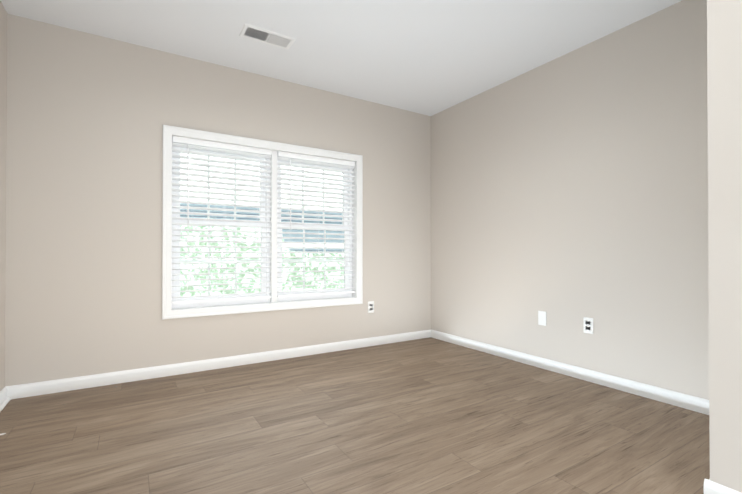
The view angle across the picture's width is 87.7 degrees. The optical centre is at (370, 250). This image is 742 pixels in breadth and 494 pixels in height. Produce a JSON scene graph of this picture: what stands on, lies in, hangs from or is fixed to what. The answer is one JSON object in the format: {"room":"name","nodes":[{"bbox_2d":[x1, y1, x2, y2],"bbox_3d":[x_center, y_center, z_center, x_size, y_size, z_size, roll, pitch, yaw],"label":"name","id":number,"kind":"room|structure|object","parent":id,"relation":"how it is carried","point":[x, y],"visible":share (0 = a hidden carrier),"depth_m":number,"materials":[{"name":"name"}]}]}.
{"room":"empty bedroom","nodes":[
{"label":"empty bedroom","id":0,"kind":"room"},
{"bbox_2d":[0,0,6,390],"bbox_3d":[-1.140,-0.298,0.443,0.120,2.440,4.620,0,0,-32],"label":"wall","id":1,"kind":"structure","parent":0,"point":[3,80],"depth_m":2.38,"materials":[{"name":"beige paint"}]},
{"bbox_2d":[0,385,15,411],"bbox_3d":[-1.107,0.881,0.525,0.031,0.083,4.500,0,0,-32],"label":"baseboard","id":2,"kind":"structure","parent":1,"relation":"attached to","point":[8,393],"depth_m":2.41,"materials":[{"name":"paint"}]},
{"bbox_2d":[5,13,430,385],"bbox_3d":[-0.863,-0.277,3.423,3.725,2.440,0.160,0,0,-32],"label":"wall","id":3,"kind":"structure","parent":0,"point":[89,115],"depth_m":2.81,"materials":[{"name":"beige paint"}]},
{"bbox_2d":[16,329,431,398],"bbox_3d":[-0.792,0.901,3.357,3.425,0.083,0.014,0,0,-32],"label":"baseboard","id":4,"kind":"structure","parent":3,"relation":"attached to","point":[89,381],"depth_m":3.00,"materials":[{"name":"paint"}]},
{"bbox_2d":[162,125,362,319],"bbox_3d":[-0.864,-0.212,3.410,1.733,1.457,0.181,0,0,-32],"label":"window unit","id":5,"kind":"structure","parent":3,"relation":"in","point":[271,157],"depth_m":3.33,"materials":[{"name":"paint"}]},
{"bbox_2d":[368,301,373,312],"bbox_3d":[0.000,0.560,3.852,0.070,0.114,0.008,0,0,-32],"label":"outlet","id":6,"kind":"object","parent":3,"relation":"attached to","point":[370,306],"visible":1,"depth_m":3.85,"materials":[{"name":"white plastic"}]},
{"bbox_2d":[1,0,681,115],"bbox_3d":[0.351,-1.571,1.467,3.725,0.120,4.780,0,0,-32],"label":"ceiling","id":7,"kind":"structure","parent":0,"point":[429,57],"depth_m":2.68,"materials":[{"name":"white paint"}]},
{"bbox_2d":[239,23,295,49],"bbox_3d":[-0.726,-1.498,2.715,0.355,0.010,0.170,0,0,-32],"label":"ceiling vent","id":8,"kind":"object","parent":7,"relation":"in","point":[252,32],"visible":1,"depth_m":2.71,"materials":[{"name":"metal"}]},
{"bbox_2d":[0,337,709,493],"bbox_3d":[0.351,0.979,1.449,3.725,0.100,4.780,0,0,-32],"label":"floor","id":9,"kind":"structure","parent":0,"point":[430,415],"depth_m":1.97,"materials":[{"name":"brown wood"}]},
{"bbox_2d":[431,0,708,399],"bbox_3d":[1.460,-0.279,3.093,0.120,2.440,2.843,0,0,-32],"label":"wall","id":10,"kind":"structure","parent":0,"point":[569,191],"depth_m":2.78,"materials":[{"name":"beige paint"}]},
{"bbox_2d":[538,311,545,325],"bbox_3d":[1.375,0.541,3.104,0.006,0.114,0.070,0,0,-32],"label":"outlet","id":11,"kind":"object","parent":10,"relation":"attached to","point":[541,317],"visible":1,"depth_m":3.10,"materials":[{"name":"white plastic"}]},
{"bbox_2d":[432,330,708,414],"bbox_3d":[1.380,0.899,3.088,0.014,0.083,2.693,0,0,-32],"label":"baseboard","id":12,"kind":"structure","parent":10,"relation":"attached to","point":[663,395],"depth_m":2.76,"materials":[{"name":"paint"}]},
{"bbox_2d":[583,317,592,333],"bbox_3d":[1.569,0.539,2.790,0.008,0.114,0.070,0,0,-32],"label":"outlet","id":13,"kind":"object","parent":10,"relation":"attached to","point":[587,325],"visible":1,"depth_m":2.79,"materials":[{"name":"white plastic"}]},
{"bbox_2d":[707,0,741,492],"bbox_3d":[1.768,-0.296,0.709,0.120,2.440,1.777,0,0,-32],"label":"wall","id":14,"kind":"structure","parent":0,"point":[724,62],"depth_m":1.39,"materials":[{"name":"beige paint"}]},
{"bbox_2d":[704,479,739,493],"bbox_3d":[1.646,0.889,1.679,0.970,0.083,0.014,0,0,-32],"label":"baseboard","id":15,"kind":"structure","parent":14,"relation":"attached to","point":[710,487],"depth_m":1.40,"materials":[{"name":"paint"}]},
{"label":"outside","id":16,"kind":"structure","parent":0,"visible":0},
{"bbox_2d":[180,153,343,295],"bbox_3d":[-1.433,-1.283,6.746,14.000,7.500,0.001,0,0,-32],"label":"window glass","id":17,"kind":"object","parent":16,"point":[249,249],"depth_m":6.36,"materials":[{"name":"clear glass"}]}
]}

